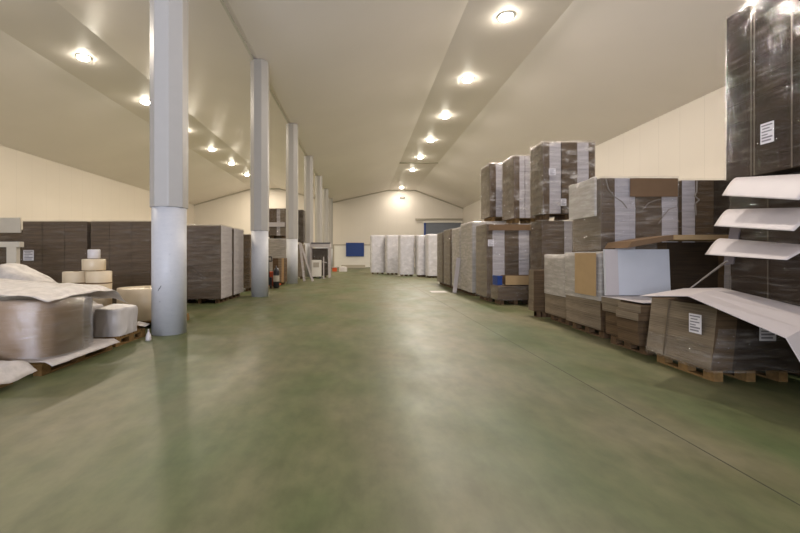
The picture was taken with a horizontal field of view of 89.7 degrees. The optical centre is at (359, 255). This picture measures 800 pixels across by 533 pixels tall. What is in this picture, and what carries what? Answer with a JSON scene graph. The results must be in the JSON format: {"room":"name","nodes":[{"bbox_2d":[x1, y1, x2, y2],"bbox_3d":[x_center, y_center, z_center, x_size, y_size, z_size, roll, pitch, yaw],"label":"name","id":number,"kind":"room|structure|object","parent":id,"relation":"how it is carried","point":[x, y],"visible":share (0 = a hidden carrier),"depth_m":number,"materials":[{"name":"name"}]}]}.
{"room":"warehouse","nodes":[
{"label":"warehouse","id":0,"kind":"room"},
{"bbox_2d":[0,145,193,229],"bbox_3d":[-20.850,-2.550,22.000,0.200,7.900,56.000,0,0,0],"label":"wall","id":1,"kind":"structure","parent":0,"point":[32,188],"depth_m":27.71,"materials":[{"name":"beige paint"}]},
{"bbox_2d":[194,189,462,266],"bbox_3d":[-3.935,-3.580,50.100,34.030,9.960,0.200,0,0,0],"label":"wall","id":2,"kind":"structure","parent":0,"point":[355,220],"depth_m":50.00,"materials":[{"name":"beige paint"}]},
{"bbox_2d":[194,188,462,208],"bbox_3d":[-3.932,-7.172,49.940,33.674,2.596,0.120,0,0,0],"label":"trim","id":3,"kind":"structure","parent":2,"relation":"attached to","point":[269,188],"depth_m":49.88,"materials":[{"name":"metal"}]},
{"bbox_2d":[333,244,369,266],"bbox_3d":[-0.910,-0.030,49.947,5.020,2.860,0.095,0,0,0],"label":"trim","id":4,"kind":"structure","parent":2,"relation":"attached to","point":[333,244],"depth_m":49.91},
{"bbox_2d":[334,246,369,266],"bbox_3d":[-0.800,0.040,49.950,4.800,2.680,0.060,0,0,0],"label":"door","id":5,"kind":"structure","parent":2,"relation":"in","point":[340,258],"depth_m":49.92,"materials":[{"name":"beige metal"}]},
{"bbox_2d":[346,243,363,255],"bbox_3d":[-0.625,-0.800,49.825,2.250,1.700,0.130,0,0,0],"label":"panel","id":6,"kind":"object","parent":2,"relation":"attached to","point":[352,249],"visible":1,"depth_m":49.76,"materials":[{"name":"paint"}]},
{"bbox_2d":[415,218,462,219],"bbox_3d":[9.850,-4.605,49.860,5.900,0.150,0.220,0,0,0],"label":"trim","id":7,"kind":"structure","parent":2,"relation":"attached to","point":[415,218],"depth_m":49.75,"materials":[{"name":"grey metal"}]},
{"bbox_2d":[423,221,462,234],"bbox_3d":[10.325,-1.500,49.915,4.950,5.800,0.150,0,0,0],"label":"door","id":8,"kind":"structure","parent":2,"relation":"in","point":[430,227],"depth_m":49.91,"materials":[{"name":"blue paint"}]},
{"bbox_2d":[0,0,752,207],"bbox_3d":[-3.935,-7.305,22.000,33.630,2.610,56.000,0,0,0],"label":"ceiling","id":9,"kind":"structure","parent":0,"point":[365,84],"depth_m":17.25,"materials":[{"name":"beige paint"}]},
{"bbox_2d":[75,54,91,60],"bbox_3d":[-11.750,-8.420,17.000,0.580,0.180,0.580,0,0,0],"label":"recessed light","id":10,"kind":"object","parent":9,"relation":"in","point":[83,57],"visible":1,"depth_m":16.90,"materials":[{"name":"white"}]},
{"bbox_2d":[139,99,149,103],"bbox_3d":[-11.750,-8.420,21.900,0.580,0.180,0.580,0,0,0],"label":"recessed light","id":11,"kind":"object","parent":9,"relation":"in","point":[143,101],"visible":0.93,"depth_m":21.76,"materials":[{"name":"white"}]},
{"bbox_2d":[220,0,323,188],"bbox_3d":[-3.645,-6.760,21.925,0.070,0.120,55.850,0,0,0],"label":"trim","id":12,"kind":"structure","parent":9,"relation":"attached to","point":[221,1],"depth_m":12.72,"materials":[{"name":"grey metal"}]},
{"bbox_2d":[399,162,437,163],"bbox_3d":[5.200,-8.230,35.350,3.400,0.060,0.300,0,0,0],"label":"trim","id":13,"kind":"structure","parent":9,"relation":"attached to","point":[400,162],"depth_m":35.45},
{"bbox_2d":[440,114,449,118],"bbox_3d":[5.020,-8.210,23.550,0.580,0.180,0.580,0,0,0],"label":"recessed light","id":14,"kind":"object","parent":9,"relation":"in","point":[444,116],"visible":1,"depth_m":23.40,"materials":[{"name":"white"}]},
{"bbox_2d":[461,76,473,82],"bbox_3d":[5.020,-8.210,18.650,0.580,0.180,0.580,0,0,0],"label":"recessed light","id":15,"kind":"object","parent":9,"relation":"in","point":[467,79],"visible":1,"depth_m":18.52,"materials":[{"name":"white"}]},
{"bbox_2d":[497,11,514,21],"bbox_3d":[5.020,-8.210,13.750,0.580,0.180,0.580,0,0,0],"label":"recessed light","id":16,"kind":"object","parent":9,"relation":"in","point":[505,16],"visible":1,"depth_m":13.64,"materials":[{"name":"white"}]},
{"bbox_2d":[0,267,799,532],"bbox_3d":[-3.935,1.500,22.000,33.630,0.200,56.000,0,0,0],"label":"floor","id":17,"kind":"structure","parent":0,"point":[356,400],"depth_m":3.25,"materials":[{"name":"green concrete"}]},
{"bbox_2d":[0,382,12,387],"bbox_3d":[-4.360,1.328,4.025,1.100,0.144,0.730,0,0,0],"label":"wooden pallet","id":18,"kind":"object","parent":17,"relation":"on","point":[1,385],"visible":0.08,"depth_m":4.29,"materials":[{"name":"brown wood"}]},
{"bbox_2d":[0,360,36,383],"bbox_3d":[-4.248,1.123,4.078,1.320,0.375,0.777,0,0,0],"label":"plastic sheet","id":19,"kind":"object","parent":18,"relation":"on","point":[10,371],"visible":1,"depth_m":4.27,"materials":[{"name":"beige plastic"}]},
{"bbox_2d":[0,230,22,263],"bbox_3d":[-10.175,0.329,11.449,2.113,2.142,1.159,0,0,0],"label":"load","id":20,"kind":"object","parent":17,"relation":"on","point":[4,237],"visible":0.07,"depth_m":10.90,"materials":[{"name":"brown cardboard"}]},
{"bbox_2d":[0,242,23,263],"bbox_3d":[-8.605,0.540,9.000,1.990,1.720,0.120,0,0,0],"label":"frame","id":21,"kind":"object","parent":17,"relation":"on","point":[12,248],"visible":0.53,"depth_m":8.95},
{"bbox_2d":[23,221,91,282],"bbox_3d":[-8.161,0.212,11.245,1.791,2.377,1.183,0,0,0],"label":"load","id":22,"kind":"object","parent":17,"relation":"on","point":[51,248],"visible":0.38,"depth_m":10.70,"materials":[{"name":"brown cardboard"}]},
{"bbox_2d":[0,218,21,232],"bbox_3d":[-10.010,-0.820,10.640,1.980,0.400,0.040,0,0,0],"label":"board","id":23,"kind":"object","parent":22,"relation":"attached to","point":[7,225],"visible":1,"depth_m":10.62,"materials":[{"name":"white cardboard"}]},
{"bbox_2d":[30,345,111,375],"bbox_3d":[-4.310,1.328,5.325,1.200,0.144,1.330,0,0,0],"label":"wooden pallet","id":24,"kind":"object","parent":17,"relation":"on","point":[42,368],"visible":0.2,"depth_m":4.99,"materials":[{"name":"brown wood"}]},
{"bbox_2d":[23,338,118,365],"bbox_3d":[-4.268,1.260,5.320,1.369,0.065,1.325,0,0,0],"label":"plastic sheet","id":25,"kind":"object","parent":24,"relation":"on","point":[98,343],"visible":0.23,"depth_m":5.15,"materials":[{"name":"beige plastic"}]},
{"bbox_2d":[0,295,83,360],"bbox_3d":[-4.200,0.890,5.200,1.001,0.728,1.000,0,0,0],"label":"paper roll","id":26,"kind":"object","parent":25,"relation":"on","point":[29,329],"visible":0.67,"depth_m":4.83,"materials":[{"name":"beige paper"}]},
{"bbox_2d":[0,293,92,350],"bbox_3d":[-4.211,0.874,5.191,1.111,0.752,1.110,0,0,0],"label":"film","id":27,"kind":"object","parent":26,"relation":"on","point":[88,302],"visible":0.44,"depth_m":5.66,"materials":[{"name":"white"}]},
{"bbox_2d":[0,279,126,302],"bbox_3d":[-4.515,0.521,5.535,1.686,0.447,1.644,0,0,0],"label":"plastic sheet","id":28,"kind":"object","parent":26,"relation":"on","point":[44,291],"visible":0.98,"depth_m":5.29,"materials":[{"name":"beige plastic"}]},
{"bbox_2d":[85,328,144,346],"bbox_3d":[-4.305,1.328,6.565,1.110,0.144,0.850,0,0,0],"label":"wooden pallet","id":29,"kind":"object","parent":17,"relation":"on","point":[140,332],"visible":0.34,"depth_m":6.49,"materials":[{"name":"brown wood"}]},
{"bbox_2d":[84,304,103,331],"bbox_3d":[-4.559,1.000,6.417,0.691,0.500,0.661,0,0,0],"label":"plastic bundle","id":30,"kind":"object","parent":29,"relation":"on","point":[95,306],"visible":0.06,"depth_m":6.40,"materials":[{"name":"white plastic"}]},
{"bbox_2d":[93,304,137,336],"bbox_3d":[-3.954,1.016,6.479,0.481,0.468,0.649,0,0,0],"label":"plastic bundle","id":31,"kind":"object","parent":29,"relation":"on","point":[112,320],"visible":0.98,"depth_m":6.21,"materials":[{"name":"white plastic"}]},
{"bbox_2d":[137,321,148,326],"bbox_3d":[-4.093,1.184,6.950,0.829,0.084,0.198,0,0,0],"label":"plastic sheet","id":32,"kind":"object","parent":29,"relation":"on","point":[139,323],"visible":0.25,"depth_m":6.94,"materials":[{"name":"beige plastic"}]},
{"bbox_2d":[91,221,150,303],"bbox_3d":[-6.375,0.212,11.250,1.719,2.376,1.175,0,0,0],"label":"load","id":33,"kind":"object","parent":17,"relation":"on","point":[125,246],"visible":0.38,"depth_m":10.70,"materials":[{"name":"brown cardboard"}]},
{"bbox_2d":[145,329,151,340],"bbox_3d":[-3.500,1.305,6.620,0.090,0.190,0.090,0,0,0],"label":"spray bottle","id":34,"kind":"object","parent":17,"relation":"on","point":[148,335],"visible":1,"depth_m":6.59,"materials":[{"name":"white plastic"}]},
{"bbox_2d":[137,313,188,327],"bbox_3d":[-4.330,1.328,8.250,1.160,0.144,1.080,0,0,0],"label":"wooden pallet","id":35,"kind":"object","parent":17,"relation":"on","point":[149,322],"visible":0.06,"depth_m":8.15,"materials":[{"name":"brown wood"}]},
{"bbox_2d":[117,285,150,320],"bbox_3d":[-4.360,0.945,8.200,1.082,0.618,1.081,0,0,0],"label":"roll","id":36,"kind":"object","parent":35,"relation":"on","point":[140,296],"visible":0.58,"depth_m":7.70,"materials":[{"name":"beige paper"}]},
{"bbox_2d":[150,0,187,335],"bbox_3d":[-3.480,-2.603,7.300,0.596,8.214,0.596,0,0,0],"label":"column","id":37,"kind":"structure","parent":17,"relation":"on","point":[168,18],"depth_m":7.05,"materials":[{"name":"white paint"}]},
{"bbox_2d":[187,225,231,302],"bbox_3d":[-4.743,0.227,12.250,1.400,2.347,1.075,0,0,0],"label":"load","id":38,"kind":"object","parent":17,"relation":"on","point":[209,247],"visible":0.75,"depth_m":11.75,"materials":[{"name":"brown cardboard"}]},
{"bbox_2d":[229,228,242,298],"bbox_3d":[-4.764,0.229,13.473,1.431,2.342,1.109,0,0,0],"label":"load","id":39,"kind":"object","parent":17,"relation":"on","point":[237,234],"visible":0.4,"depth_m":13.33,"materials":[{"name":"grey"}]},
{"bbox_2d":[243,235,250,290],"bbox_3d":[-4.976,0.255,16.349,1.307,2.290,1.158,0,0,0],"label":"load","id":40,"kind":"object","parent":17,"relation":"on","point":[246,238],"visible":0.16,"depth_m":15.80,"materials":[{"name":"brown cardboard"}]},
{"bbox_2d":[250,59,268,296],"bbox_3d":[-3.480,-2.655,13.900,0.596,8.110,0.596,0,0,0],"label":"column","id":41,"kind":"structure","parent":17,"relation":"on","point":[259,68],"depth_m":13.64,"materials":[{"name":"white paint"}]},
{"bbox_2d":[268,256,280,287],"bbox_3d":[-3.950,0.708,17.957,0.520,1.385,1.485,0,0,0],"label":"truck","id":42,"kind":"object","parent":17,"relation":"on","point":[270,273],"visible":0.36,"depth_m":17.29,"materials":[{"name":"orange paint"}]},
{"bbox_2d":[273,266,278,287],"bbox_3d":[-3.620,0.900,17.300,0.268,0.960,0.268,0,0,0],"label":"canister","id":43,"kind":"object","parent":17,"relation":"on","point":[276,270],"visible":1,"depth_m":17.19,"materials":[{"name":"black plastic"}]},
{"bbox_2d":[268,238,285,270],"bbox_3d":[-4.650,0.229,21.750,1.459,2.341,1.158,0,0,0],"label":"load","id":44,"kind":"object","parent":17,"relation":"on","point":[276,247],"visible":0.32,"depth_m":21.20,"materials":[{"name":"beige cardboard"}]},
{"bbox_2d":[268,209,285,238],"bbox_3d":[-4.650,-1.741,21.736,1.460,1.602,1.191,0,0,0],"label":"load","id":45,"kind":"object","parent":44,"relation":"on","point":[277,217],"visible":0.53,"depth_m":21.20,"materials":[{"name":"brown cardboard"}]},
{"bbox_2d":[273,258,286,284],"bbox_3d":[-3.884,0.751,19.421,0.534,1.298,0.846,0,0,0],"label":"load","id":46,"kind":"object","parent":17,"relation":"on","point":[281,263],"visible":0.73,"depth_m":19.00,"materials":[{"name":"brown cardboard"}]},
{"bbox_2d":[286,123,297,283],"bbox_3d":[-3.480,-2.655,20.500,0.596,8.110,0.596,0,0,0],"label":"column","id":47,"kind":"structure","parent":17,"relation":"on","point":[291,128],"depth_m":20.24,"materials":[{"name":"white paint"}]},
{"bbox_2d":[298,245,304,278],"bbox_3d":[-4.476,0.330,24.800,2.108,2.139,1.054,0,0,0],"label":"load","id":48,"kind":"object","parent":17,"relation":"on","point":[300,275],"visible":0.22,"depth_m":24.30,"materials":[{"name":"brown cardboard"}]},
{"bbox_2d":[270,210,304,243],"bbox_3d":[-4.475,-1.791,24.799,2.109,2.102,1.057,0,0,0],"label":"load","id":49,"kind":"object","parent":48,"relation":"on","point":[301,213],"visible":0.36,"depth_m":24.30,"materials":[{"name":"brown cardboard"}]},
{"bbox_2d":[299,242,313,280],"bbox_3d":[-2.993,0.327,22.300,0.774,2.162,0.520,0,0,0],"label":"step ladder","id":50,"kind":"object","parent":17,"relation":"on","point":[300,244],"visible":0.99,"depth_m":22.11,"materials":[{"name":"metal"}]},
{"bbox_2d":[304,156,312,276],"bbox_3d":[-3.480,-2.655,27.100,0.596,8.110,0.596,0,0,0],"label":"column","id":51,"kind":"structure","parent":17,"relation":"on","point":[308,160],"depth_m":26.83,"materials":[{"name":"white paint"}]},
{"bbox_2d":[311,260,321,278],"bbox_3d":[-2.720,0.825,24.992,0.600,1.150,0.415,0,0,0],"label":"base cabinet","id":52,"kind":"object","parent":17,"relation":"on","point":[316,265],"visible":0.87,"depth_m":24.80,"materials":[{"name":"white metal"}]},
{"bbox_2d":[315,176,321,247],"bbox_3d":[-3.480,-2.655,33.700,0.596,8.110,0.596,0,0,0],"label":"column","id":53,"kind":"structure","parent":17,"relation":"on","point":[318,179],"depth_m":33.43,"materials":[{"name":"white paint"}]},
{"bbox_2d":[312,248,327,277],"bbox_3d":[-2.609,0.431,26.301,1.036,1.938,0.658,0,0,0],"label":"load","id":54,"kind":"object","parent":17,"relation":"on","point":[317,253],"visible":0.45,"depth_m":26.00,"materials":[{"name":"brown cardboard"}]},
{"bbox_2d":[310,243,330,277],"bbox_3d":[-2.580,0.265,26.285,1.340,2.270,0.930,0,0,0],"label":"booth","id":55,"kind":"object","parent":17,"relation":"on","point":[328,245],"visible":0.88,"depth_m":25.88,"materials":[{"name":"white plastic"}]},
{"bbox_2d":[322,189,328,247],"bbox_3d":[-3.480,-2.655,40.300,0.596,8.110,0.596,0,0,0],"label":"column","id":56,"kind":"structure","parent":17,"relation":"on","point":[325,192],"depth_m":40.05,"materials":[{"name":"white paint"}]},
{"bbox_2d":[329,198,332,267],"bbox_3d":[-3.480,-2.655,46.900,0.596,8.110,0.596,0,0,0],"label":"column","id":57,"kind":"structure","parent":17,"relation":"on","point":[330,199],"depth_m":46.64,"materials":[{"name":"white paint"}]},
{"bbox_2d":[339,266,346,271],"bbox_3d":[-1.550,1.174,36.408,0.763,0.453,0.656,0,0,0],"label":"sack","id":58,"kind":"object","parent":17,"relation":"on","point":[341,269],"visible":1,"depth_m":36.11,"materials":[{"name":"plastic"}]},
{"bbox_2d":[341,265,364,267],"bbox_3d":[-0.800,1.225,47.075,2.800,0.350,0.150,0,0,0],"label":"rail","id":59,"kind":"object","parent":17,"relation":"on","point":[347,266],"visible":0.86,"depth_m":47.00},
{"bbox_2d":[370,235,384,273],"bbox_3d":[1.385,-0.128,31.547,1.185,3.056,1.222,0,0,0],"label":"load","id":60,"kind":"object","parent":17,"relation":"on","point":[377,242],"visible":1,"depth_m":30.97,"materials":[{"name":"white plastic"}]},
{"bbox_2d":[385,235,398,274],"bbox_3d":[2.452,-0.101,30.552,1.026,3.002,1.217,0,0,0],"label":"load","id":61,"kind":"object","parent":17,"relation":"on","point":[391,241],"visible":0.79,"depth_m":29.98,"materials":[{"name":"white plastic"}]},
{"bbox_2d":[398,235,414,275],"bbox_3d":[3.253,-0.037,28.152,1.095,2.875,1.225,0,0,0],"label":"load","id":62,"kind":"object","parent":17,"relation":"on","point":[406,245],"visible":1,"depth_m":27.57,"materials":[{"name":"white plastic"}]},
{"bbox_2d":[415,235,425,276],"bbox_3d":[4.179,-0.019,27.350,0.764,2.839,1.225,0,0,0],"label":"load","id":63,"kind":"object","parent":17,"relation":"on","point":[419,239],"visible":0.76,"depth_m":26.77,"materials":[{"name":"white plastic"}]},
{"bbox_2d":[425,234,436,277],"bbox_3d":[4.728,-0.022,26.149,0.854,2.844,1.220,0,0,0],"label":"load","id":64,"kind":"object","parent":17,"relation":"on","point":[430,239],"visible":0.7,"depth_m":25.58,"materials":[{"name":"white plastic"}]},
{"bbox_2d":[430,291,447,292],"bbox_3d":[3.050,1.394,15.600,0.600,0.008,0.600,0,0,0],"label":"card","id":65,"kind":"object","parent":17,"relation":"on","point":[430,291],"visible":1,"depth_m":15.48,"materials":[{"name":"white paper"}]},
{"bbox_2d":[437,233,445,285],"bbox_3d":[4.581,0.130,19.349,1.500,2.541,1.358,0,0,0],"label":"load","id":66,"kind":"object","parent":17,"relation":"on","point":[440,237],"visible":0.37,"depth_m":19.18,"materials":[{"name":"brown cardboard"}]},
{"bbox_2d":[444,229,453,287],"bbox_3d":[4.591,0.105,17.849,1.481,2.591,1.358,0,0,0],"label":"load","id":67,"kind":"object","parent":17,"relation":"on","point":[448,233],"visible":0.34,"depth_m":17.55,"materials":[{"name":"brown cardboard"}]},
{"bbox_2d":[453,258,460,292],"bbox_3d":[3.695,0.730,15.300,0.125,1.348,0.477,0,0,37],"label":"strip","id":68,"kind":"object","parent":17,"relation":"on","point":[457,267],"visible":0.86,"depth_m":15.29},
{"bbox_2d":[452,227,463,291],"bbox_3d":[4.601,0.129,16.250,1.464,2.542,1.358,0,0,0],"label":"load","id":69,"kind":"object","parent":17,"relation":"on","point":[456,233],"visible":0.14,"depth_m":16.17,"materials":[{"name":"beige cardboard"}]},
{"bbox_2d":[460,221,517,295],"bbox_3d":[4.701,0.089,14.674,1.658,2.622,1.609,0,0,0],"label":"load","id":70,"kind":"object","parent":17,"relation":"on","point":[468,230],"visible":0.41,"depth_m":14.23,"materials":[{"name":"grey plastic"}]},
{"bbox_2d":[481,163,503,221],"bbox_3d":[5.051,-2.231,14.374,1.158,2.022,1.108,0,0,0],"label":"load","id":71,"kind":"object","parent":70,"relation":"on","point":[492,173],"visible":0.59,"depth_m":13.86,"materials":[{"name":"brown cardboard"}]},
{"bbox_2d":[476,224,530,301],"bbox_3d":[4.635,0.189,12.771,1.591,2.422,1.221,0,0,0],"label":"load","id":72,"kind":"object","parent":17,"relation":"on","point":[501,249],"visible":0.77,"depth_m":12.22,"materials":[{"name":"brown cardboard"}]},
{"bbox_2d":[503,156,552,223],"bbox_3d":[5.300,-2.065,12.706,1.297,2.090,1.078,0,0,0],"label":"load","id":73,"kind":"object","parent":72,"relation":"on","point":[517,169],"visible":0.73,"depth_m":12.23,"materials":[{"name":"brown cardboard"}]},
{"bbox_2d":[491,285,528,304],"bbox_3d":[4.496,1.119,11.751,1.163,0.562,0.654,0,0,0],"label":"load","id":74,"kind":"object","parent":17,"relation":"on","point":[512,293],"visible":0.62,"depth_m":11.45,"materials":[{"name":"brown cardboard"}]},
{"bbox_2d":[492,275,502,284],"bbox_3d":[4.020,0.703,11.693,0.160,0.270,0.415,0,0,0],"label":"crate","id":75,"kind":"object","parent":74,"relation":"on","point":[497,280],"visible":1,"depth_m":11.50,"materials":[{"name":"blue paint"}]},
{"bbox_2d":[501,275,528,284],"bbox_3d":[4.620,0.695,11.700,0.920,0.260,0.540,0,0,0],"label":"carton","id":76,"kind":"object","parent":74,"relation":"on","point":[506,279],"visible":0.64,"depth_m":11.43,"materials":[{"name":"brown cardboard"}]},
{"bbox_2d":[528,270,550,316],"bbox_3d":[4.223,0.861,9.235,0.554,1.078,0.278,0,0,0],"label":"load","id":77,"kind":"object","parent":17,"relation":"on","point":[536,302],"visible":0.58,"depth_m":9.10,"materials":[{"name":"brown cardboard"}]},
{"bbox_2d":[544,254,572,324],"bbox_3d":[4.659,0.679,8.460,1.136,1.441,0.977,0,0,0],"label":"load","id":78,"kind":"object","parent":17,"relation":"on","point":[555,271],"visible":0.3,"depth_m":8.42,"materials":[{"name":"brown cardboard"}]},
{"bbox_2d":[531,221,595,269],"bbox_3d":[5.402,0.225,10.676,1.462,2.350,0.712,0,0,0],"label":"load","id":79,"kind":"object","parent":17,"relation":"on","point":[547,237],"visible":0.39,"depth_m":10.35,"materials":[{"name":"brown cardboard"}]},
{"bbox_2d":[531,142,594,220],"bbox_3d":[5.379,-1.966,10.674,1.429,2.031,0.850,0,0,0],"label":"load","id":80,"kind":"object","parent":79,"relation":"on","point":[555,166],"visible":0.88,"depth_m":10.30,"materials":[{"name":"brown cardboard"}]},
{"bbox_2d":[401,279,799,505],"bbox_3d":[2.471,1.402,25.200,0.012,0.005,49.400,0,0,0],"label":"floor line","id":81,"kind":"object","parent":17,"relation":"in","point":[401,279],"depth_m":3.15,"materials":[{"name":"paint"}]},
{"bbox_2d":[565,252,656,337],"bbox_3d":[4.525,0.658,7.311,1.009,1.485,1.199,0,0,0],"label":"load","id":82,"kind":"object","parent":17,"relation":"on","point":[585,310],"visible":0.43,"depth_m":7.19,"materials":[{"name":"brown cardboard"}]},
{"bbox_2d":[575,253,595,295],"bbox_3d":[3.989,0.312,7.090,0.007,0.735,0.660,0,0,0],"label":"flap","id":83,"kind":"object","parent":82,"relation":"attached to","point":[585,263],"visible":1,"depth_m":7.07,"materials":[{"name":"brown cardboard"}]},
{"bbox_2d":[573,178,677,250],"bbox_3d":[4.836,-0.742,7.368,1.398,1.304,1.028,0,0,0],"label":"load","id":84,"kind":"object","parent":82,"relation":"on","point":[627,208],"visible":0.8,"depth_m":6.92,"materials":[{"name":"beige cardboard"}]},
{"bbox_2d":[569,177,596,219],"bbox_3d":[4.106,-1.045,7.400,0.076,0.689,0.880,0,0,0],"label":"film","id":85,"kind":"object","parent":84,"relation":"attached to","point":[584,207],"visible":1,"depth_m":7.28,"materials":[{"name":"beige"}]},
{"bbox_2d":[601,296,676,354],"bbox_3d":[4.477,1.023,6.002,1.295,0.754,1.033,0,0,0],"label":"load","id":86,"kind":"object","parent":17,"relation":"on","point":[627,317],"visible":0.48,"depth_m":5.83,"materials":[{"name":"brown cardboard"}]},
{"bbox_2d":[603,249,670,294],"bbox_3d":[4.490,0.264,6.486,1.050,0.746,0.085,0,0,0],"label":"board","id":87,"kind":"object","parent":86,"relation":"on","point":[626,271],"visible":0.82,"depth_m":6.47,"materials":[{"name":"white cardboard"}]},
{"bbox_2d":[657,242,731,297],"bbox_3d":[5.789,0.586,6.727,1.426,1.628,0.212,0,0,0],"label":"load","id":88,"kind":"object","parent":17,"relation":"on","point":[689,263],"visible":0.21,"depth_m":6.62},
{"bbox_2d":[604,235,728,248],"bbox_3d":[5.040,-0.225,6.440,1.840,0.200,0.620,0,0,0],"label":"tray","id":89,"kind":"object","parent":88,"relation":"on","point":[628,243],"visible":0.8,"depth_m":6.15,"materials":[{"name":"brown cardboard"}]},
{"bbox_2d":[677,180,730,241],"bbox_3d":[6.100,0.020,7.392,1.067,2.761,1.086,0,0,0],"label":"load","id":90,"kind":"object","parent":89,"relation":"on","point":[700,203],"visible":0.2,"depth_m":6.95,"materials":[{"name":"beige cardboard"}]},
{"bbox_2d":[646,298,799,381],"bbox_3d":[4.400,0.980,4.884,1.170,0.841,1.102,0,0,0],"label":"load","id":91,"kind":"object","parent":17,"relation":"on","point":[691,332],"visible":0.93,"depth_m":4.46,"materials":[{"name":"brown cardboard"}]},
{"bbox_2d":[690,315,699,331],"bbox_3d":[3.868,0.779,4.622,0.002,0.178,0.139,0,0,0],"label":"print","id":92,"kind":"object","parent":91,"relation":"attached to","point":[694,319],"depth_m":4.62},
{"bbox_2d":[641,288,799,361],"bbox_3d":[4.197,0.819,4.403,1.561,0.798,2.109,0,0,-13],"label":"sheet","id":93,"kind":"object","parent":91,"relation":"on","point":[782,319],"visible":1,"depth_m":4.11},
{"bbox_2d":[761,328,774,338],"bbox_3d":[4.418,0.799,4.334,0.148,0.194,0.002,0,0,0],"label":"print","id":94,"kind":"object","parent":91,"relation":"attached to","point":[765,334],"depth_m":4.34},
{"bbox_2d":[724,196,799,374],"bbox_3d":[5.632,0.209,4.684,1.391,2.381,1.631,0,0,0],"label":"load","id":95,"kind":"object","parent":17,"relation":"on","point":[773,279],"visible":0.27,"depth_m":4.98,"materials":[{"name":"brown cardboard"}]},
{"bbox_2d":[705,238,799,259],"bbox_3d":[4.710,-0.099,4.770,0.625,0.283,1.300,0,0,0],"label":"flap","id":96,"kind":"object","parent":95,"relation":"attached to","point":[721,246],"visible":1,"depth_m":4.67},
{"bbox_2d":[690,260,727,287],"bbox_3d":[4.638,0.268,5.279,0.155,0.427,0.659,0,0,4],"label":"strand","id":97,"kind":"object","parent":96,"relation":"hanging from","point":[726,261],"visible":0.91,"depth_m":5.34,"materials":[{"name":"grey plastic"}]},
{"bbox_2d":[714,207,799,230],"bbox_3d":[4.744,-0.439,4.730,0.550,0.365,1.220,0,0,0],"label":"flap","id":98,"kind":"object","parent":95,"relation":"attached to","point":[785,219],"visible":1,"depth_m":4.62,"materials":[{"name":"white cardboard"}]},
{"bbox_2d":[722,174,799,199],"bbox_3d":[4.786,-0.806,4.715,0.466,0.454,1.130,0,0,0],"label":"flap","id":99,"kind":"object","parent":95,"relation":"attached to","point":[774,186],"visible":1,"depth_m":4.63,"materials":[{"name":"white cardboard"}]},
{"bbox_2d":[726,0,799,180],"bbox_3d":[5.644,-2.152,4.385,1.382,2.265,2.243,0,0,0],"label":"load","id":100,"kind":"object","parent":95,"relation":"on","point":[763,55],"visible":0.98,"depth_m":4.95,"materials":[{"name":"plastic"}]},
{"bbox_2d":[761,123,771,141],"bbox_3d":[4.954,-1.501,4.872,0.002,0.202,0.131,0,0,0],"label":"print","id":101,"kind":"object","parent":100,"relation":"attached to","point":[766,128],"depth_m":4.87},
{"bbox_3d":[-5.730,1.328,8.000,1.160,0.144,1.080,0,0,0],"label":"wooden pallet","id":102,"kind":"object","parent":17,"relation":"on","visible":0},
{"bbox_2d":[62,271,85,283],"bbox_3d":[-5.680,0.780,8.000,0.458,0.948,0.458,0,0,0],"label":"roll","id":103,"kind":"object","parent":102,"relation":"on","point":[77,277],"visible":0.34,"depth_m":7.81,"materials":[{"name":"beige paper"}]},
{"bbox_2d":[85,271,111,305],"bbox_3d":[-5.220,0.775,8.000,0.458,0.958,0.458,0,0,0],"label":"roll","id":104,"kind":"object","parent":102,"relation":"on","point":[102,278],"visible":0.52,"depth_m":7.84,"materials":[{"name":"beige paper"}]},
{"bbox_2d":[82,259,105,270],"bbox_3d":[-5.320,0.171,8.000,0.410,0.229,0.410,0,0,0],"label":"roll","id":105,"kind":"object","parent":104,"relation":"on","point":[87,264],"visible":0.94,"depth_m":7.83,"materials":[{"name":"beige paper"}]},
{"bbox_2d":[87,249,100,258],"bbox_3d":[-5.320,-0.042,8.000,0.220,0.184,0.220,0,0,0],"label":"roll","id":106,"kind":"object","parent":105,"relation":"on","point":[91,253],"visible":1,"depth_m":7.92,"materials":[{"name":"white paper"}]},
{"bbox_3d":[-6.252,1.076,7.040,1.925,0.648,0.705,0,0,0],"label":"wrapped bundle","id":107,"kind":"object","parent":17,"relation":"on","visible":0},
{"bbox_2d":[0,263,97,303],"bbox_3d":[-6.248,0.537,7.100,2.737,0.803,1.041,0,0,0],"label":"plastic sheet","id":108,"kind":"object","parent":107,"relation":"on","point":[14,271],"visible":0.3,"depth_m":7.24,"materials":[{"name":"beige plastic"}]},
{"bbox_2d":[463,86,726,253],"bbox_3d":[12.980,-2.350,22.000,0.200,7.500,56.000,0,0,0],"label":"wall","id":109,"kind":"structure","parent":0,"point":[689,141],"depth_m":16.43,"materials":[{"name":"beige paint"}]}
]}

